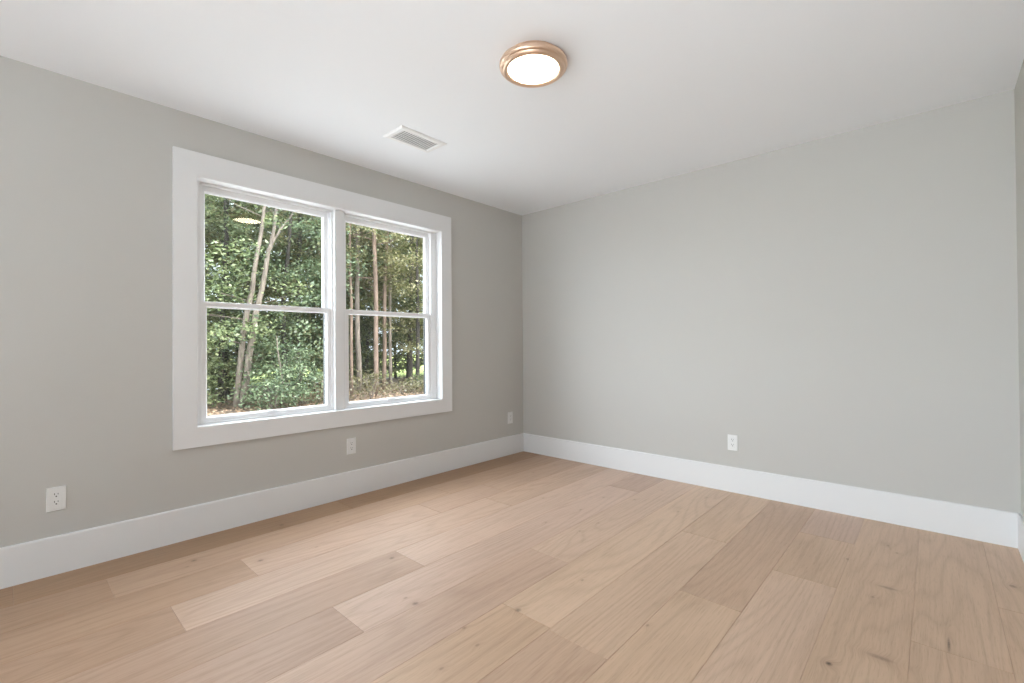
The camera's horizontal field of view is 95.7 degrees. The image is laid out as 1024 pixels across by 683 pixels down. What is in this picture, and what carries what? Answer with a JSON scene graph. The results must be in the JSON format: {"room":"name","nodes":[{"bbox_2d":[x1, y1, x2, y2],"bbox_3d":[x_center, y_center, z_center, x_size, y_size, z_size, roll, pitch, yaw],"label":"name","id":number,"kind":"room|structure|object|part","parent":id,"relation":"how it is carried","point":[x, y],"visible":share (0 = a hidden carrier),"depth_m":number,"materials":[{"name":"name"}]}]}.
{"room":"empty bedroom","nodes":[
{"label":"empty bedroom","id":0,"kind":"room"},
{"bbox_2d":[0,56,522,547],"bbox_3d":[-2.038,-0.118,2.576,0.160,2.590,6.520,-1,-1,42],"label":"wall","id":1,"kind":"structure","parent":0,"point":[86,341],"depth_m":2.45,"materials":[{"name":"grey paint"}]},
{"bbox_2d":[46,485,65,512],"bbox_3d":[-2.211,0.763,2.248,0.007,0.115,0.070,-1,-1,42],"label":"electrical outlet","id":2,"kind":"object","parent":1,"relation":"attached to","point":[55,496],"visible":1,"depth_m":2.25,"materials":[{"name":"white plastic"}]},
{"bbox_2d":[52,492,60,505],"bbox_3d":[-2.209,0.763,2.247,0.002,0.065,0.031,-1,-1,42],"label":"receptacle","id":3,"kind":"object","parent":2,"relation":"attached to","point":[56,496],"depth_m":2.25,"materials":[{"name":"grey plastic"}]},
{"bbox_2d":[0,433,523,588],"bbox_3d":[-1.965,1.034,2.507,0.015,0.184,6.200,-1,-1,42],"label":"baseboard","id":4,"kind":"structure","parent":1,"relation":"attached to","point":[21,563],"depth_m":2.72,"materials":[{"name":"white paint"}]},
{"bbox_2d":[197,181,333,424],"bbox_3d":[-1.614,-0.228,3.085,0.111,1.467,0.877,-1,-1,42],"label":"window","id":5,"kind":"structure","parent":1,"relation":"in","point":[203,188],"depth_m":3.03,"materials":[{"name":"white plastic"}]},
{"bbox_3d":[-1.621,-0.576,3.088,0.022,0.737,0.810,-1,-1,42],"label":"sash","id":6,"kind":"part","parent":5,"relation":"part of","materials":[{"name":"white plastic"}]},
{"bbox_3d":[-1.589,0.122,3.064,0.024,0.723,0.819,-1,-1,42],"label":"sash","id":7,"kind":"part","parent":5,"relation":"part of","materials":[{"name":"white plastic"}]},
{"bbox_3d":[-1.650,-0.228,3.118,0.014,1.467,0.877,-1,-1,42],"label":"exterior frame","id":8,"kind":"part","parent":5,"relation":"part of","materials":[{"name":"white plastic"}]},
{"bbox_2d":[172,146,451,450],"bbox_3d":[-1.241,-0.242,3.362,0.082,1.704,2.019,-1,-1,42],"label":"trim","id":9,"kind":"structure","parent":1,"relation":"attached to","point":[189,167],"depth_m":2.91,"materials":[{"name":"white paint"}]},
{"bbox_2d":[333,210,344,409],"bbox_3d":[-1.260,-0.228,3.376,0.032,1.447,0.075,-1,-1,42],"label":"trim","id":10,"kind":"structure","parent":1,"relation":"attached to","point":[338,216],"depth_m":3.36,"materials":[{"name":"white paint"}]},
{"bbox_2d":[347,437,355,454],"bbox_3d":[-1.173,0.764,3.386,0.007,0.115,0.070,-1,-1,42],"label":"electrical outlet","id":11,"kind":"object","parent":1,"relation":"attached to","point":[351,442],"visible":1,"depth_m":3.38,"materials":[{"name":"white plastic"}]},
{"bbox_2d":[350,441,353,450],"bbox_3d":[-1.171,0.764,3.384,0.002,0.065,0.031,-1,-1,42],"label":"receptacle","id":12,"kind":"object","parent":11,"relation":"attached to","point":[351,442],"depth_m":3.39,"materials":[{"name":"grey plastic"}]},
{"bbox_2d":[345,213,436,408],"bbox_3d":[-0.999,-0.227,3.759,0.111,1.467,0.885,-1,-1,42],"label":"window","id":13,"kind":"structure","parent":1,"relation":"in","point":[429,238],"depth_m":4.00,"materials":[{"name":"white plastic"}]},
{"bbox_3d":[-1.008,-0.575,3.760,0.022,0.737,0.802,-1,-1,42],"label":"sash","id":14,"kind":"part","parent":13,"relation":"part of","materials":[{"name":"white plastic"}]},
{"bbox_3d":[-0.979,0.124,3.732,0.024,0.723,0.799,-1,-1,42],"label":"sash","id":15,"kind":"part","parent":13,"relation":"part of","materials":[{"name":"white plastic"}]},
{"bbox_3d":[-1.034,-0.226,3.792,0.014,1.467,0.885,-1,-1,42],"label":"exterior frame","id":16,"kind":"part","parent":13,"relation":"part of","materials":[{"name":"white plastic"}]},
{"bbox_2d":[508,412,512,423],"bbox_3d":[-0.017,0.765,4.652,0.007,0.115,0.070,-1,-1,42],"label":"electrical outlet","id":17,"kind":"object","parent":1,"relation":"attached to","point":[510,414],"visible":1,"depth_m":4.65,"materials":[{"name":"white plastic"}]},
{"bbox_2d":[0,451,1023,682],"bbox_3d":[-0.682,1.132,1.336,3.487,0.050,6.200,-1,-1,42],"label":"floor","id":18,"kind":"structure","parent":0,"point":[521,567],"depth_m":2.00,"materials":[{"name":"brown wood"}]},
{"bbox_2d":[0,0,1023,215],"bbox_3d":[-0.700,-1.433,1.357,3.807,0.200,6.520,-1,-1,42],"label":"ceiling","id":19,"kind":"structure","parent":0,"point":[648,91],"depth_m":2.27,"materials":[{"name":"white paint"}]},
{"bbox_2d":[383,125,446,152],"bbox_3d":[-0.630,-1.314,3.029,0.209,0.010,0.353,-1,-1,42],"label":"ceiling vent","id":20,"kind":"object","parent":19,"relation":"in","point":[402,134],"visible":1,"depth_m":3.01,"materials":[{"name":"white metal"}]},
{"bbox_2d":[499,40,567,87],"bbox_3d":[0.100,-1.299,2.177,0.320,0.064,0.320,-1,-1,42],"label":"ceiling light","id":21,"kind":"object","parent":19,"relation":"attached to","point":[533,63],"visible":1,"depth_m":2.13,"materials":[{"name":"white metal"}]},
{"bbox_2d":[522,89,1020,512],"bbox_3d":[1.512,-0.133,3.641,3.647,2.590,0.160,-1,-1,42],"label":"wall","id":22,"kind":"structure","parent":0,"point":[843,306],"depth_m":3.10,"materials":[{"name":"grey paint"}]},
{"bbox_2d":[728,434,737,450],"bbox_3d":[1.628,0.746,3.420,0.070,0.115,0.007,-1,-1,42],"label":"electrical outlet","id":23,"kind":"object","parent":22,"relation":"attached to","point":[732,439],"visible":1,"depth_m":3.42,"materials":[{"name":"white plastic"}]},
{"bbox_2d":[730,438,734,446],"bbox_3d":[1.627,0.746,3.418,0.031,0.065,0.002,-1,-1,42],"label":"receptacle","id":24,"kind":"object","parent":23,"relation":"attached to","point":[732,440],"depth_m":3.42,"materials":[{"name":"grey plastic"}]},
{"bbox_2d":[524,433,1017,547],"bbox_3d":[1.402,1.020,3.621,3.457,0.184,0.015,-1,-1,42],"label":"baseboard","id":25,"kind":"structure","parent":22,"relation":"attached to","point":[1000,527],"depth_m":3.09,"materials":[{"name":"white paint"}]},
{"bbox_2d":[1014,60,1023,517],"bbox_3d":[0.602,-0.157,0.058,0.160,2.590,6.360,-1,-1,42],"label":"wall","id":26,"kind":"structure","parent":0,"point":[1019,88],"depth_m":2.37,"materials":[{"name":"grey paint"}]},
{"bbox_2d":[1017,513,1023,561],"bbox_3d":[0.599,0.997,0.166,0.015,0.184,6.200,-1,-1,42],"label":"baseboard","id":27,"kind":"structure","parent":26,"relation":"attached to","point":[1019,515],"depth_m":2.37,"materials":[{"name":"white paint"}]},
{"label":"outside","id":28,"kind":"structure","parent":0,"visible":0},
{"bbox_2d":[207,376,423,415],"bbox_3d":[-8.129,1.904,15.036,12.000,0.125,64.000,-1,-1,42],"label":"ground","id":29,"kind":"structure","parent":28,"point":[396,380],"depth_m":16.07,"materials":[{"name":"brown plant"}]},
{"bbox_2d":[205,197,233,328],"bbox_3d":[-13.808,-3.171,17.375,6.742,10.307,6.543,-1,-1,21],"label":"tree","id":30,"kind":"object","parent":29,"relation":"on","point":[205,197],"visible":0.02,"depth_m":18.13,"materials":[{"name":"green plant"}]},
{"bbox_2d":[207,350,256,408],"bbox_3d":[-9.036,1.181,12.946,3.606,1.972,2.730,-1,-1,42],"label":"shrub","id":31,"kind":"object","parent":29,"relation":"on","point":[209,385],"visible":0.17,"depth_m":12.89,"materials":[{"name":"green plant"}]},
{"bbox_2d":[205,194,272,390],"bbox_3d":[-11.421,-3.364,14.361,6.738,10.613,6.942,-1,-1,42],"label":"tree","id":32,"kind":"object","parent":29,"relation":"on","point":[218,222],"visible":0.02,"depth_m":14.98,"materials":[{"name":"green plant"}]},
{"bbox_2d":[205,195,296,380],"bbox_3d":[-9.440,-2.500,12.198,6.246,8.833,5.820,-1,-1,26],"label":"tree","id":33,"kind":"object","parent":29,"relation":"on","point":[232,244],"visible":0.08,"depth_m":12.45,"materials":[{"name":"green plant"}]},
{"bbox_2d":[206,200,310,385],"bbox_3d":[-11.189,-2.874,19.242,6.160,9.703,6.347,-1,-1,39],"label":"tree","id":34,"kind":"object","parent":29,"relation":"on","point":[275,257],"visible":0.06,"depth_m":18.63,"materials":[{"name":"green plant"}]},
{"bbox_2d":[205,196,313,402],"bbox_3d":[-9.541,-2.752,14.679,5.821,9.371,5.757,-1,-1,42],"label":"tree","id":35,"kind":"object","parent":29,"relation":"on","point":[226,237],"visible":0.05,"depth_m":14.29,"materials":[{"name":"green plant"}]},
{"bbox_2d":[205,196,317,395],"bbox_3d":[-10.294,-3.066,16.503,6.246,10.047,6.259,0,-1,-34],"label":"tree","id":36,"kind":"object","parent":29,"relation":"on","point":[208,238],"visible":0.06,"depth_m":16.48,"materials":[{"name":"green plant"}]},
{"bbox_2d":[205,194,320,408],"bbox_3d":[-8.291,-2.725,13.448,5.396,9.236,6.170,-1,-1,22],"label":"tree","id":37,"kind":"object","parent":29,"relation":"on","point":[273,237],"visible":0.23,"depth_m":13.24,"materials":[{"name":"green plant"}]},
{"bbox_2d":[220,372,319,410],"bbox_3d":[-6.499,1.478,12.584,2.587,1.338,2.892,-1,-1,22],"label":"shrub","id":38,"kind":"object","parent":29,"relation":"on","point":[269,383],"visible":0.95,"depth_m":12.57,"materials":[{"name":"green plant"}]},
{"bbox_2d":[230,336,322,406],"bbox_3d":[-6.569,0.859,13.319,2.710,2.083,2.669,-1,-1,42],"label":"tree","id":39,"kind":"object","parent":29,"relation":"on","point":[277,348],"visible":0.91,"depth_m":12.97,"materials":[{"name":"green plant"}]},
{"bbox_2d":[242,353,322,407],"bbox_3d":[-6.392,1.164,13.632,3.148,1.733,2.894,-1,-1,42],"label":"shrub","id":40,"kind":"object","parent":29,"relation":"on","point":[301,376],"visible":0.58,"depth_m":13.53,"materials":[{"name":"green plant"}]},
{"bbox_2d":[206,197,363,401],"bbox_3d":[-7.098,-2.426,14.648,4.675,8.692,4.486,0,-1,-40],"label":"tree","id":41,"kind":"object","parent":29,"relation":"on","point":[303,226],"visible":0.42,"depth_m":14.16,"materials":[{"name":"green plant"}]},
{"bbox_2d":[205,201,381,396],"bbox_3d":[-8.035,-2.719,16.635,5.860,9.313,6.447,0,-1,-24],"label":"tree","id":42,"kind":"object","parent":29,"relation":"on","point":[282,231],"visible":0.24,"depth_m":15.88,"materials":[{"name":"green plant"}]},
{"bbox_2d":[215,207,383,386],"bbox_3d":[-8.240,-3.158,19.172,7.005,10.243,6.320,-1,-1,38],"label":"tree","id":43,"kind":"object","parent":29,"relation":"on","point":[314,304],"visible":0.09,"depth_m":18.26,"materials":[{"name":"green plant"}]},
{"bbox_2d":[207,385,423,415],"bbox_3d":[-5.128,1.825,14.999,5.675,0.147,18.145,-1,-1,42],"label":"fallen leaves","id":44,"kind":"object","parent":29,"relation":"on","point":[409,391],"visible":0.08,"depth_m":13.79,"materials":[{"name":"brown plant"}]},
{"bbox_2d":[293,370,370,404],"bbox_3d":[-5.801,1.453,13.903,2.201,1.198,2.703,-1,-1,18],"label":"shrub","id":45,"kind":"object","parent":29,"relation":"on","point":[321,387],"visible":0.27,"depth_m":13.91,"materials":[{"name":"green plant"}]},
{"bbox_2d":[300,245,379,384],"bbox_3d":[-7.151,-0.922,19.038,3.872,5.762,3.894,-1,-1,42],"label":"tree","id":46,"kind":"object","parent":29,"relation":"on","point":[312,315],"visible":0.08,"depth_m":18.69,"materials":[{"name":"green plant"}]},
{"bbox_2d":[290,223,391,397],"bbox_3d":[-6.199,-2.401,16.492,3.592,8.653,4.380,0,-1,-38],"label":"tree","id":47,"kind":"object","parent":29,"relation":"on","point":[349,235],"visible":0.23,"depth_m":15.73,"materials":[{"name":"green plant"}]},
{"bbox_2d":[285,214,407,395],"bbox_3d":[-5.944,-2.920,17.096,5.414,9.700,4.318,-1,-1,42],"label":"tree","id":48,"kind":"object","parent":29,"relation":"on","point":[357,282],"visible":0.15,"depth_m":16.44,"materials":[{"name":"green plant"}]},
{"bbox_2d":[272,225,422,384],"bbox_3d":[-6.535,-3.456,19.931,6.874,10.828,7.083,0,-1,-15],"label":"tree","id":49,"kind":"object","parent":29,"relation":"on","point":[407,301],"visible":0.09,"depth_m":19.09,"materials":[{"name":"green plant"}]},
{"bbox_2d":[294,228,414,381],"bbox_3d":[-7.529,-2.806,22.749,6.265,9.577,6.080,-1,-1,45],"label":"tree","id":50,"kind":"object","parent":29,"relation":"on","point":[396,300],"visible":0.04,"depth_m":22.17,"materials":[{"name":"green plant"}]},
{"bbox_2d":[296,215,422,396],"bbox_3d":[-5.407,-3.005,16.752,5.272,9.852,4.928,0,-1,-41],"label":"tree","id":51,"kind":"object","parent":29,"relation":"on","point":[374,250],"visible":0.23,"depth_m":16.07,"materials":[{"name":"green plant"}]},
{"bbox_2d":[303,224,422,389],"bbox_3d":[-5.542,-2.892,18.091,5.093,9.652,5.606,-1,-1,42],"label":"tree","id":52,"kind":"object","parent":29,"relation":"on","point":[384,287],"visible":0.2,"depth_m":17.27,"materials":[{"name":"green plant"}]},
{"bbox_2d":[311,231,422,388],"bbox_3d":[-5.699,-2.885,18.812,5.558,9.652,4.610,-1,-1,25],"label":"tree","id":53,"kind":"object","parent":29,"relation":"on","point":[389,295],"visible":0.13,"depth_m":18.02,"materials":[{"name":"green plant"}]},
{"bbox_2d":[349,360,402,399],"bbox_3d":[-4.602,1.301,15.336,2.186,1.446,2.227,-1,-1,29],"label":"shrub","id":54,"kind":"object","parent":29,"relation":"on","point":[367,388],"visible":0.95,"depth_m":15.22,"materials":[{"name":"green plant"}]},
{"bbox_2d":[346,276,413,386],"bbox_3d":[-5.980,-0.678,19.562,3.363,5.254,4.530,-1,-1,42],"label":"tree","id":55,"kind":"object","parent":29,"relation":"on","point":[367,343],"visible":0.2,"depth_m":19.32,"materials":[{"name":"green plant"}]},
{"bbox_2d":[346,235,423,384],"bbox_3d":[-4.976,-2.739,20.748,6.272,9.406,6.479,-1,-1,42],"label":"tree","id":56,"kind":"object","parent":29,"relation":"on","point":[410,365],"visible":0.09,"depth_m":20.37,"materials":[{"name":"green plant"}]},
{"bbox_2d":[353,228,423,388],"bbox_3d":[-3.763,-2.648,18.486,5.504,9.147,5.656,-1,-1,35],"label":"tree","id":57,"kind":"object","parent":29,"relation":"on","point":[418,326],"visible":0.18,"depth_m":17.89,"materials":[{"name":"green plant"}]},
{"bbox_2d":[354,230,423,377],"bbox_3d":[-6.222,-2.819,24.958,6.109,9.623,6.295,0,-1,-37],"label":"tree","id":58,"kind":"object","parent":29,"relation":"on","point":[394,359],"visible":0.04,"depth_m":24.80,"materials":[{"name":"green plant"}]},
{"bbox_2d":[372,235,422,343],"bbox_3d":[-4.863,-2.450,23.122,5.386,8.845,5.256,0,0,-9],"label":"tree","id":59,"kind":"object","parent":29,"relation":"on","point":[396,307],"visible":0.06,"depth_m":22.53,"materials":[{"name":"green plant"}]},
{"bbox_2d":[378,373,423,396],"bbox_3d":[-3.887,1.573,16.511,2.422,0.980,1.913,0,-1,-23],"label":"shrub","id":60,"kind":"object","parent":29,"relation":"on","point":[410,385],"visible":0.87,"depth_m":16.45,"materials":[{"name":"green plant"}]},
{"bbox_2d":[381,237,423,359],"bbox_3d":[-3.431,-3.258,23.073,6.512,10.453,6.498,0,0,-12],"label":"tree","id":61,"kind":"object","parent":29,"relation":"on","point":[420,242],"visible":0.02,"depth_m":21.80,"materials":[{"name":"green plant"}]},
{"bbox_2d":[392,242,423,368],"bbox_3d":[-4.071,-3.656,27.283,7.406,11.323,7.188,0,0,-3],"label":"tree","id":62,"kind":"object","parent":29,"relation":"on","point":[422,362],"visible":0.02,"depth_m":26.81,"materials":[{"name":"green plant"}]},
{"bbox_2d":[399,371,423,393],"bbox_3d":[-3.338,1.645,17.209,2.337,1.126,2.225,-1,-1,42],"label":"shrub","id":63,"kind":"object","parent":29,"relation":"on","point":[419,378],"visible":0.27,"depth_m":17.12,"materials":[{"name":"green plant"}]},
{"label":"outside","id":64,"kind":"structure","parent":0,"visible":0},
{"bbox_2d":[215,355,423,388],"bbox_3d":[-24.475,2.293,47.557,56.000,0.136,90.000,-1,-1,42],"label":"lawn","id":65,"kind":"structure","parent":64,"point":[421,369],"depth_m":27.49,"materials":[{"name":"green plant"}]},
{"bbox_2d":[206,196,266,362],"bbox_3d":[-15.356,-3.301,22.156,7.185,10.678,6.692,0,-1,-21],"label":"tree","id":66,"kind":"object","parent":65,"relation":"on","point":[208,196],"visible":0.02,"depth_m":21.71,"materials":[{"name":"green plant"}]},
{"bbox_2d":[206,199,308,379],"bbox_3d":[-14.182,-3.575,23.998,7.137,11.242,7.354,0,0,0],"label":"tree","id":67,"kind":"object","parent":65,"relation":"on","point":[233,199],"visible":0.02,"depth_m":23.25,"materials":[{"name":"green plant"}]},
{"bbox_2d":[217,207,321,381],"bbox_3d":[-10.479,-3.065,21.744,6.302,10.138,6.315,0,0,-2],"label":"tree","id":68,"kind":"object","parent":65,"relation":"on","point":[258,207],"visible":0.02,"depth_m":21.32,"materials":[{"name":"green plant"}]},
{"bbox_2d":[266,217,361,348],"bbox_3d":[-11.128,-2.648,26.517,5.834,9.384,5.846,-1,-1,23],"label":"tree","id":69,"kind":"object","parent":65,"relation":"on","point":[296,217],"visible":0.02,"depth_m":25.90,"materials":[{"name":"green plant"}]}
]}

